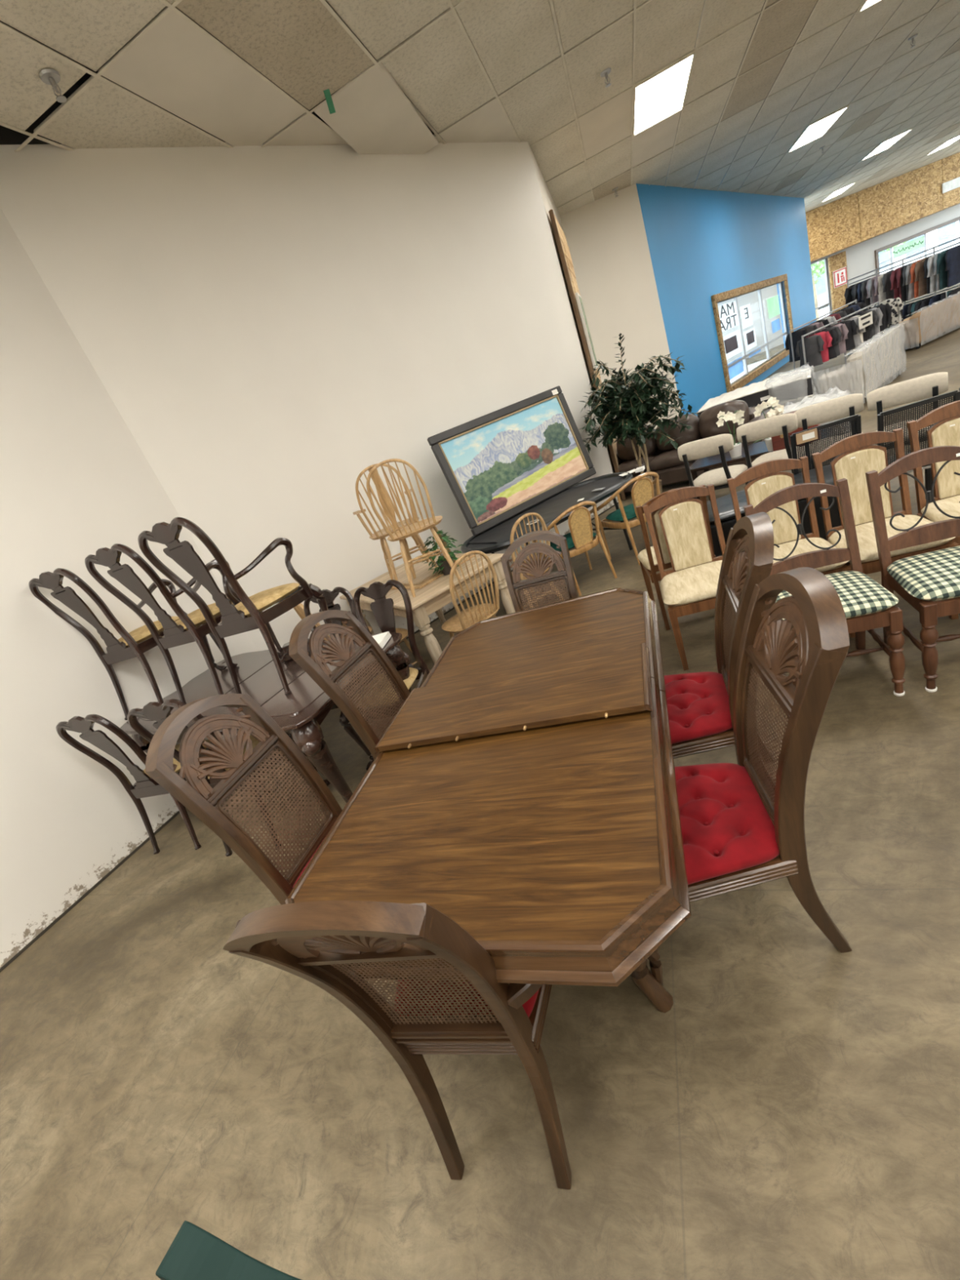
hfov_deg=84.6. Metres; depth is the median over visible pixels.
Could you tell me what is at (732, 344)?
poster
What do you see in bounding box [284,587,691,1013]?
dining table
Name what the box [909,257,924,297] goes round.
garment
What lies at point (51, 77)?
sprinkler head
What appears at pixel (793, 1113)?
floor
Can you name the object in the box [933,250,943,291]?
garment
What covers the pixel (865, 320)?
paper sign
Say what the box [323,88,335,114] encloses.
tape
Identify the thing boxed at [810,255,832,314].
window
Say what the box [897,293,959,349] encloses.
sofa
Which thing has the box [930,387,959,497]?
woven chair
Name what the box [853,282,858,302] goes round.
garment
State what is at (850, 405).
chair
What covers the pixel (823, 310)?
sidewalk
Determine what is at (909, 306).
garment
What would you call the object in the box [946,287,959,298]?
garment
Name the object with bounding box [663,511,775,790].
chair
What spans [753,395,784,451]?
orchid
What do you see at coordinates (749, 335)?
poster
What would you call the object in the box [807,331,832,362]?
garment
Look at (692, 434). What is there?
cushion
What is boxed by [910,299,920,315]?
garment
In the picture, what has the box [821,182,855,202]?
ceiling light
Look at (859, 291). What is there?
garment
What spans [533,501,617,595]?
tub chair
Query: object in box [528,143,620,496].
wall
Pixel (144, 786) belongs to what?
chair
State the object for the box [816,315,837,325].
garment
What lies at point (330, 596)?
chair
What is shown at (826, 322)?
garment
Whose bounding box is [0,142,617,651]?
wall
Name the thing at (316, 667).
chair
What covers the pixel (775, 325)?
poster
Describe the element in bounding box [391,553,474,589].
boards
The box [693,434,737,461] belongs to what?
seat cushion
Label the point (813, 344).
garment
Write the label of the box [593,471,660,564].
tub chair
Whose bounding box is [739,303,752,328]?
poster
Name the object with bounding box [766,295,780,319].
poster
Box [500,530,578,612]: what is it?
chair
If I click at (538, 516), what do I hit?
chair
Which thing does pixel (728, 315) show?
poster
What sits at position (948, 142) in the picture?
ceiling light
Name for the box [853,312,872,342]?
garment
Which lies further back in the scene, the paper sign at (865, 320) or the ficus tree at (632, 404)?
the paper sign at (865, 320)
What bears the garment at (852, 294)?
hanging from the clothes rack at (935, 293)
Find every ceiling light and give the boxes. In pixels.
[632,48,695,136]
[787,104,848,152]
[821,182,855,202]
[857,0,881,13]
[861,127,912,160]
[927,135,959,155]
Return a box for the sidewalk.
[729,304,829,383]
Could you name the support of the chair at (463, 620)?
on the floor
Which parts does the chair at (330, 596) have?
seat rail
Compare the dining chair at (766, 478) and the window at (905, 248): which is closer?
the dining chair at (766, 478)
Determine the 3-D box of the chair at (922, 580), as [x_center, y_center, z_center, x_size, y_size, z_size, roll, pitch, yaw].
[2.100,-0.336,2.327,0.470,0.934,0.551,-13,23,21]
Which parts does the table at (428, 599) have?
leg, leg, leg, leg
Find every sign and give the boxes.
[832,266,847,288]
[844,311,872,329]
[942,177,959,193]
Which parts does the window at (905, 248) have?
casing, casing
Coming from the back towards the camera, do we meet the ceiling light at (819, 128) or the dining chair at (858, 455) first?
the ceiling light at (819, 128)
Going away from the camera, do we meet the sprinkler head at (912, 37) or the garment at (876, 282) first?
the sprinkler head at (912, 37)
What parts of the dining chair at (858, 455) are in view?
post, crest rail, panel frame, panel, rail, seat rail, seat, post, leg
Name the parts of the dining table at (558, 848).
edge moulding, edge moulding, edge moulding, edge moulding, panel, edge moulding, panel, edge moulding, edge moulding, edge moulding, leg, edge moulding, edge moulding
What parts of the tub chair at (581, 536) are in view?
rail, leg, seat rail, seat, panel frame, cane panel, leg, leg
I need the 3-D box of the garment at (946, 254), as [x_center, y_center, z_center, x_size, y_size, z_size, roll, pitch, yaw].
[11.298,-8.980,12.650,0.689,0.863,0.103,-35,25,-30]
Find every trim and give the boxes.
[0,84,442,144]
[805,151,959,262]
[827,250,848,313]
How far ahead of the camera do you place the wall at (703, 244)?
11.43 m
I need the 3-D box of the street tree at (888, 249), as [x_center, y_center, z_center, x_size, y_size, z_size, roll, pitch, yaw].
[23.612,-22.534,30.358,2.898,4.147,3.029,-13,23,21]
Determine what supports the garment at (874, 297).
hanging from the clothes rack at (935, 293)
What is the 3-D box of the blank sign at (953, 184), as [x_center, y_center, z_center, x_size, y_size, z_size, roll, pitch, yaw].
[19.357,-18.407,21.118,1.900,0.340,0.041,-23,21,-3]
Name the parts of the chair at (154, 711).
seat, seat rail, leg, leg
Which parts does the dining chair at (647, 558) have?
leg, post, seat, crest rail, panel frame, panel, rail, seat rail, post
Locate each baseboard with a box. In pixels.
[0,806,185,972]
[399,502,618,644]
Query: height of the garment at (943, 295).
0.523 m
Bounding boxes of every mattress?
[696,367,813,417]
[762,386,816,411]
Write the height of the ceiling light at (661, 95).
0.050 m
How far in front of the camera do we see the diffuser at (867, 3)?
5.95 m
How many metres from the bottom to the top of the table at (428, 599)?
0.750 m
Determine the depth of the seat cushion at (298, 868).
2.01 m
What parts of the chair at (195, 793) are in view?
crest rail, panel, fan rail, cane panel, panel, rail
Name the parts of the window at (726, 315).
casing, casing, casing, casing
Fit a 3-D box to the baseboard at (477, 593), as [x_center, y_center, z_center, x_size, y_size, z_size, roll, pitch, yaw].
[0.148,-0.672,6.220,5.340,0.016,0.023,-35,25,-31]
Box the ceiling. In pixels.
[0,0,959,215]
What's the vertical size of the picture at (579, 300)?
0.925 m
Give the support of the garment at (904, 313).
hanging from the clothes rack at (935, 293)
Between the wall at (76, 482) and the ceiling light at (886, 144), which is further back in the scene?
the ceiling light at (886, 144)
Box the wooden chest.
[771,409,821,451]
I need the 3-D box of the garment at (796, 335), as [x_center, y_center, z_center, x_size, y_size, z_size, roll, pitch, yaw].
[6.501,-6.062,10.796,0.181,0.613,0.548,-26,22,-12]
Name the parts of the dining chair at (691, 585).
post, leg, crest rail, panel frame, panel, seat, seat rail, rail, post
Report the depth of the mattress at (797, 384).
7.99 m
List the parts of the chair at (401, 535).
leg, leg, seat, leg, leg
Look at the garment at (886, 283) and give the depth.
13.59 m
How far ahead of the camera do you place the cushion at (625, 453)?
7.65 m
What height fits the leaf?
0.031 m
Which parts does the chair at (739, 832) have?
leg, seat rail, panel, rail, cane panel, fan rail, crest rail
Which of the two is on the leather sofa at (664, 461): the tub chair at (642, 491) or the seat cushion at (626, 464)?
the seat cushion at (626, 464)
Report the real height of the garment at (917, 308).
0.523 m
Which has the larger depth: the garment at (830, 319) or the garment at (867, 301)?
the garment at (867, 301)
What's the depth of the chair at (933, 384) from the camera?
4.03 m
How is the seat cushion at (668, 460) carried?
on the leather sofa at (664, 461)
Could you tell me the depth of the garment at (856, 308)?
11.66 m
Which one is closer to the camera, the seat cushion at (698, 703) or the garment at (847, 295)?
the seat cushion at (698, 703)
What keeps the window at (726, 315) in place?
in the wall at (703, 244)
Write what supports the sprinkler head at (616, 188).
attached to the ceiling
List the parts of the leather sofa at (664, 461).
arm, frame, arm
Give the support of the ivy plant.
on the table at (428, 599)
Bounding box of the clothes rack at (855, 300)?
[789,299,860,371]
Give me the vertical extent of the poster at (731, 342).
0.300 m
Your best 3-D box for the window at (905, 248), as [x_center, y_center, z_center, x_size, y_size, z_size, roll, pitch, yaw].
[20.392,-16.961,22.679,7.700,1.986,0.261,-23,21,-3]
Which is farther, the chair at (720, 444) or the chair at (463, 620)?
the chair at (720, 444)
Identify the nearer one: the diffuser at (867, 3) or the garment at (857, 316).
the diffuser at (867, 3)
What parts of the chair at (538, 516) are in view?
seat, leg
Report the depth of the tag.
3.79 m
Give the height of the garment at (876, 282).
0.863 m
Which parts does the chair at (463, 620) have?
leg, seat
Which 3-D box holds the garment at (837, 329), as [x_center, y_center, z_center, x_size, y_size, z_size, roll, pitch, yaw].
[6.398,-5.480,9.666,0.178,0.563,0.548,-24,22,-5]
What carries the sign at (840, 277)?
attached to the wall at (860, 257)
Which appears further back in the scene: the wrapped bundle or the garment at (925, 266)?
the garment at (925, 266)
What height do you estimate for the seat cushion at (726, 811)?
0.074 m
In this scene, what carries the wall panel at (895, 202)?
attached to the wall at (860, 257)
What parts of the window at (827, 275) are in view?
casing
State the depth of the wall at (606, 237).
9.52 m
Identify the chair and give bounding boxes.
[28,568,226,719]
[55,714,215,853]
[127,698,330,856]
[145,693,342,904]
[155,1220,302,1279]
[222,900,571,1189]
[288,609,409,759]
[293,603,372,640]
[303,586,398,723]
[339,579,430,770]
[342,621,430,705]
[366,458,461,597]
[441,550,499,639]
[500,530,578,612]
[505,512,564,614]
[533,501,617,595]
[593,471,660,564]
[635,484,715,630]
[642,483,735,670]
[647,567,851,985]
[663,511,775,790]
[677,433,749,500]
[726,456,855,637]
[736,413,804,473]
[743,478,905,696]
[789,414,861,475]
[794,393,863,470]
[811,428,959,619]
[865,445,959,692]
[866,372,948,448]
[876,390,959,496]
[906,400,959,545]
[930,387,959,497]
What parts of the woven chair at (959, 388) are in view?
leg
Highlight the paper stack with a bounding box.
[372,631,391,648]
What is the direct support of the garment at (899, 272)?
hanging from the clothes rack at (935, 293)
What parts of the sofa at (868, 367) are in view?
arm, seat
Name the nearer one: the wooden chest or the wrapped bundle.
the wooden chest
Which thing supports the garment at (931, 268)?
hanging from the clothes rack at (935, 293)
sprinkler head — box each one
[39,68,66,102]
[600,67,611,87]
[612,186,618,197]
[907,33,917,48]
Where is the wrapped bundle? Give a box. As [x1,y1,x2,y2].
[782,391,847,425]
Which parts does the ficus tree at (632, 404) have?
pot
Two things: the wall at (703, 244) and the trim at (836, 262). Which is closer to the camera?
the wall at (703, 244)
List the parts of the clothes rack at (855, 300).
post, rail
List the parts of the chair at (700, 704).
seat rail, rail, panel, cane panel, fan rail, crest rail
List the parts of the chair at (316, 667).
crest rail, fan rail, cane panel, panel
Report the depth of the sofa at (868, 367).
7.65 m
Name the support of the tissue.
on the table at (497, 538)
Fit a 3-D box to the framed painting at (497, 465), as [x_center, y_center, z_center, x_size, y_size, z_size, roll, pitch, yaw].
[0.409,-1.927,5.568,1.793,1.021,0.238,-32,24,-24]
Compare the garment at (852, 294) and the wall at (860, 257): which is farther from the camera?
the wall at (860, 257)
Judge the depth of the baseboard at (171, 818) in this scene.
3.29 m
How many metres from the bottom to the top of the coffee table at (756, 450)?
0.448 m
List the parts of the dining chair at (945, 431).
post, crest rail, seat rail, seat, panel frame, rail, panel, leg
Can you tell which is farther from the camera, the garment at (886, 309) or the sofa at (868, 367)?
the garment at (886, 309)
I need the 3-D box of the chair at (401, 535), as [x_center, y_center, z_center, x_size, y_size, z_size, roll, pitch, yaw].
[-0.505,-0.876,3.964,0.450,0.973,0.504,-21,21,3]
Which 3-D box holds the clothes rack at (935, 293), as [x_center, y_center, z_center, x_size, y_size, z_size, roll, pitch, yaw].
[10.876,-8.935,13.584,0.500,1.540,2.484,-31,23,-23]
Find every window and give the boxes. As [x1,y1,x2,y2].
[711,273,793,392]
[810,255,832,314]
[874,216,959,275]
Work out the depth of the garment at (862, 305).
11.78 m
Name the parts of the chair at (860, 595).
post, leg, crest rail, rail, seat, seat rail, post, leg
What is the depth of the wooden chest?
5.03 m
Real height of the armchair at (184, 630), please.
1.073 m
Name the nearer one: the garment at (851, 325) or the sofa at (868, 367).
the sofa at (868, 367)
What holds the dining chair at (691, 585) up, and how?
on the floor
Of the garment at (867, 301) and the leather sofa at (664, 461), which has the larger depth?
the garment at (867, 301)
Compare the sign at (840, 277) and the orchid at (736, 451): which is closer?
the orchid at (736, 451)
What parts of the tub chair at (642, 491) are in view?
leg, seat, rail, seat rail, leg, panel frame, cane panel, leg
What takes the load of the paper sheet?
on the table at (497, 538)
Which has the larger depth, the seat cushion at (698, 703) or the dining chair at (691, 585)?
the dining chair at (691, 585)
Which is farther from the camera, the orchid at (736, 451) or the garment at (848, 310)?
the garment at (848, 310)
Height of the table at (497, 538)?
0.728 m
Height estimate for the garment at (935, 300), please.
0.523 m
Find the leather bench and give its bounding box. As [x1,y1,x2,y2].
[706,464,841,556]
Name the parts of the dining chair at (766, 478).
post, crest rail, panel frame, panel, rail, post, seat, seat rail, leg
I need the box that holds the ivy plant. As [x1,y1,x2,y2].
[422,529,464,575]
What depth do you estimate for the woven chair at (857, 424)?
3.78 m
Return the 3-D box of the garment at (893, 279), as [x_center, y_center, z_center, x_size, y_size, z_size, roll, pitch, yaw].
[10.768,-9.145,13.540,0.689,0.863,0.103,-29,23,-19]
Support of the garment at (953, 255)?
hanging from the clothes rack at (935, 293)
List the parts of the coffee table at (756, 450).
leg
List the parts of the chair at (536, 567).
panel, crest rail, fan rail, cane panel, panel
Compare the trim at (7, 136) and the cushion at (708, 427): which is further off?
the cushion at (708, 427)
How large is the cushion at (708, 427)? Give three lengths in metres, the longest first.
0.620 x 0.458 x 0.338 m
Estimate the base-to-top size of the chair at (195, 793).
1.221 m
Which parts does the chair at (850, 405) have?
post, backrest, seat, post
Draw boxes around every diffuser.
[862,0,877,8]
[865,130,908,158]
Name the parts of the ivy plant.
pot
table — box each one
[120,632,411,803]
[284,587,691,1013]
[339,553,515,664]
[461,471,633,603]
[685,421,851,499]
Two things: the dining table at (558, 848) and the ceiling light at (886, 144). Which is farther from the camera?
the ceiling light at (886, 144)
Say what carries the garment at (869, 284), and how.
hanging from the clothes rack at (935, 293)
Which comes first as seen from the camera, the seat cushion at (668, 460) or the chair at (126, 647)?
the chair at (126, 647)
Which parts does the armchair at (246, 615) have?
arm, seat, seat rail, leg, arm, leg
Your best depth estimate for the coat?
10.10 m
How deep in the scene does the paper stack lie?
3.15 m
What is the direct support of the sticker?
on the table at (497, 538)
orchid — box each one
[715,409,744,457]
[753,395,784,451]
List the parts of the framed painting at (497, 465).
frame rail, frame rail, frame rail, frame rail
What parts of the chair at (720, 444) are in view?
post, backrest, seat, seat frame, post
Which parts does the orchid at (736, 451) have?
pot, stem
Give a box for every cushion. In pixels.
[292,837,324,887]
[394,979,538,1017]
[613,453,657,475]
[616,426,657,461]
[648,448,690,471]
[654,413,700,451]
[663,671,732,744]
[674,763,779,884]
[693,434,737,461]
[698,400,749,438]
[898,316,910,325]
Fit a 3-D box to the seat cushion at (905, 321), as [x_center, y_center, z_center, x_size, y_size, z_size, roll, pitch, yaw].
[8.690,-6.378,10.514,1.200,0.166,0.600,-27,22,-14]
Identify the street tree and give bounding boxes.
[810,259,825,320]
[878,238,914,270]
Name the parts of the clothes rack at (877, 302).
post, rail, post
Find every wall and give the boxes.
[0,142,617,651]
[0,207,257,968]
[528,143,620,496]
[560,183,680,439]
[635,167,816,415]
[717,203,959,364]
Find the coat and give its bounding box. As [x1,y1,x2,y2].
[868,297,903,330]
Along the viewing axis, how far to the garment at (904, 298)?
13.39 m
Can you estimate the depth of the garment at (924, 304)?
13.18 m
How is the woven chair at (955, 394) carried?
on the floor
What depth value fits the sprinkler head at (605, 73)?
5.23 m
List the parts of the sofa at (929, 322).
arm, seat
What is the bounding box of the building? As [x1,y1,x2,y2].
[811,220,959,306]
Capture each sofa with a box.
[613,400,782,494]
[817,327,902,399]
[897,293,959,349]
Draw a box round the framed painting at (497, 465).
[426,386,595,536]
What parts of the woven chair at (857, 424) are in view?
post, rail, post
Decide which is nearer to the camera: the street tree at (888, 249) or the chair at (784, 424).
the chair at (784, 424)
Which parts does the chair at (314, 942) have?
crest rail, panel, fan rail, cane panel, rail, seat rail, arm, seat rail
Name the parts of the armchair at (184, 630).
arm, seat rail, seat, arm, leg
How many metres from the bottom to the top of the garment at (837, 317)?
0.613 m
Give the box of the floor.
[0,282,959,1279]
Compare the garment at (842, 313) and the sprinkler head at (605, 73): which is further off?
the garment at (842, 313)
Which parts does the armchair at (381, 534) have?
arm, leg, leg, seat, leg, leg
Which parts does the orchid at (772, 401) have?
pot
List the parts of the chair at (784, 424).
post, backrest, seat, post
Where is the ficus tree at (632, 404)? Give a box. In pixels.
[577,333,699,497]
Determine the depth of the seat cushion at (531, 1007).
1.34 m
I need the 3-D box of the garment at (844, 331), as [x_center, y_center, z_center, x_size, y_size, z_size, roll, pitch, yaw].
[6.549,-5.569,9.735,0.180,0.563,0.548,-25,22,-8]
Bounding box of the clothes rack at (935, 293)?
[846,236,959,305]
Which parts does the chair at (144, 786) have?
seat rail, seat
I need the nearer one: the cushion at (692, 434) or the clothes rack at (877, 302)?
the cushion at (692, 434)
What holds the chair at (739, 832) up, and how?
on the floor
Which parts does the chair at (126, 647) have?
seat rail, seat, leg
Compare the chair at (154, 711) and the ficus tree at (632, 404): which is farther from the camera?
the ficus tree at (632, 404)
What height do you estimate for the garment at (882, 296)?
0.863 m
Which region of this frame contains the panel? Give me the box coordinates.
[548,208,626,500]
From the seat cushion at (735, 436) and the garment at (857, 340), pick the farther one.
the garment at (857, 340)
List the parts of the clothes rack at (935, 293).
rail, rail, rail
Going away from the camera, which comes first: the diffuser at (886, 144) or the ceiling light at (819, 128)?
the ceiling light at (819, 128)
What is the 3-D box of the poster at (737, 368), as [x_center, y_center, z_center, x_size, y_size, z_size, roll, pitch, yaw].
[6.193,-6.595,12.811,0.007,0.350,1.327,0,30,44]
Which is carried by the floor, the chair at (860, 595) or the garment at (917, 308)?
the chair at (860, 595)
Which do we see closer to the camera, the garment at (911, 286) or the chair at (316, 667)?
the chair at (316, 667)
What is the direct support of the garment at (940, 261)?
hanging from the clothes rack at (935, 293)
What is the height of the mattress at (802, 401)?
0.350 m
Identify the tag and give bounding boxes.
[795,427,817,444]
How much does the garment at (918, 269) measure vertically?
0.863 m
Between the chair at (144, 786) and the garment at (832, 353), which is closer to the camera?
the chair at (144, 786)
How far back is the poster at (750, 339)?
13.62 m
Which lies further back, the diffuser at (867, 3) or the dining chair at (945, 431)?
the diffuser at (867, 3)
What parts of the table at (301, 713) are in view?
leg, leg, leg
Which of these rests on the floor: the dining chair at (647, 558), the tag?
the dining chair at (647, 558)
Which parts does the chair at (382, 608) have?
leg, seat, seat rail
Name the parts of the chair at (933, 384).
post, seat, seat frame, backrest, post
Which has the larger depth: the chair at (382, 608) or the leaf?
the chair at (382, 608)
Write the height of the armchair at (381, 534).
0.973 m
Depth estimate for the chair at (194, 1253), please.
0.61 m
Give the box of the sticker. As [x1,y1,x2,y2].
[526,520,538,524]
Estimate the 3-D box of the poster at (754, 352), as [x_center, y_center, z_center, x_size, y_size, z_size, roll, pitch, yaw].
[7.245,-7.588,13.898,0.006,0.120,1.074,0,30,44]
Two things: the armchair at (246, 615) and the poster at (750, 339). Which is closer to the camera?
the armchair at (246, 615)
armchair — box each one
[84,543,281,702]
[137,516,335,695]
[352,463,438,581]
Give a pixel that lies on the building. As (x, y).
(821, 286)
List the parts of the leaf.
moulding, moulding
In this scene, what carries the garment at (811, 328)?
hanging from the clothes rack at (855, 300)
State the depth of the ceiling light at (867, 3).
5.96 m
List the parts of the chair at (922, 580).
post, crest rail, seat rail, seat, rail, leg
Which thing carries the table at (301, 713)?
on the floor
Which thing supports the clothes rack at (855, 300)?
on the floor
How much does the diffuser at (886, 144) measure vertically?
0.010 m
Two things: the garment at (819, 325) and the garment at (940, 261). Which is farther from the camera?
the garment at (940, 261)
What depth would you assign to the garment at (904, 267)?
13.21 m
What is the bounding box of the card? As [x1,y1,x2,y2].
[591,487,604,491]
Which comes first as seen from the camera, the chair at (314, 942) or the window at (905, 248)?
the chair at (314, 942)
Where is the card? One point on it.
(597, 489)
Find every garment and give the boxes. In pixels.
[785,328,809,362]
[795,324,819,335]
[795,334,824,368]
[801,321,825,330]
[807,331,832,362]
[808,319,831,328]
[814,328,837,359]
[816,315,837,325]
[819,326,842,355]
[821,312,841,322]
[825,323,848,354]
[827,311,848,319]
[832,319,857,351]
[833,306,856,318]
[835,317,863,346]
[838,304,861,313]
[843,315,866,351]
[844,284,855,306]
[847,302,866,311]
[851,280,861,303]
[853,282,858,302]
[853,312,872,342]
[855,310,878,339]
[857,279,866,302]
[860,278,870,310]
[861,307,883,345]
[863,303,892,346]
[866,275,878,306]
[867,276,873,306]
[874,272,881,301]
[877,271,887,302]
[882,267,893,299]
[889,266,900,298]
[895,264,907,302]
[896,265,904,299]
[902,262,912,300]
[902,303,909,319]
[905,260,917,300]
[906,299,914,316]
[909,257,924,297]
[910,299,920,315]
[914,256,927,297]
[914,297,928,313]
[920,295,933,310]
[923,253,933,293]
[927,253,937,293]
[928,293,941,306]
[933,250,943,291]
[936,248,948,289]
[940,291,946,302]
[945,247,952,287]
[946,244,959,287]
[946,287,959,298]
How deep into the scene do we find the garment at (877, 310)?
9.98 m
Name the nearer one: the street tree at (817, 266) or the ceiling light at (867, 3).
the ceiling light at (867, 3)
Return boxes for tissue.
[635,466,644,472]
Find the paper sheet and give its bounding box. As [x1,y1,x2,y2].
[618,468,635,475]
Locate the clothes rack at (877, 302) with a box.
[801,301,879,395]
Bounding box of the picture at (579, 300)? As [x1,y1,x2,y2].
[574,292,598,368]
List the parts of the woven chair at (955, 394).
post, seat, woven panel, rail, leg, post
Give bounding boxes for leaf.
[374,642,653,753]
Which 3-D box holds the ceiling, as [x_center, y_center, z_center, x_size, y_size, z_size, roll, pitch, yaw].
[6.937,-8.958,7.254,25.000,0.562,43.950,-13,23,21]
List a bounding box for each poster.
[717,299,738,332]
[723,329,742,359]
[724,334,737,354]
[727,356,743,379]
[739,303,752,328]
[743,327,756,351]
[746,330,755,345]
[748,346,760,357]
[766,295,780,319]
[771,318,780,333]
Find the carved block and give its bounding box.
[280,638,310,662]

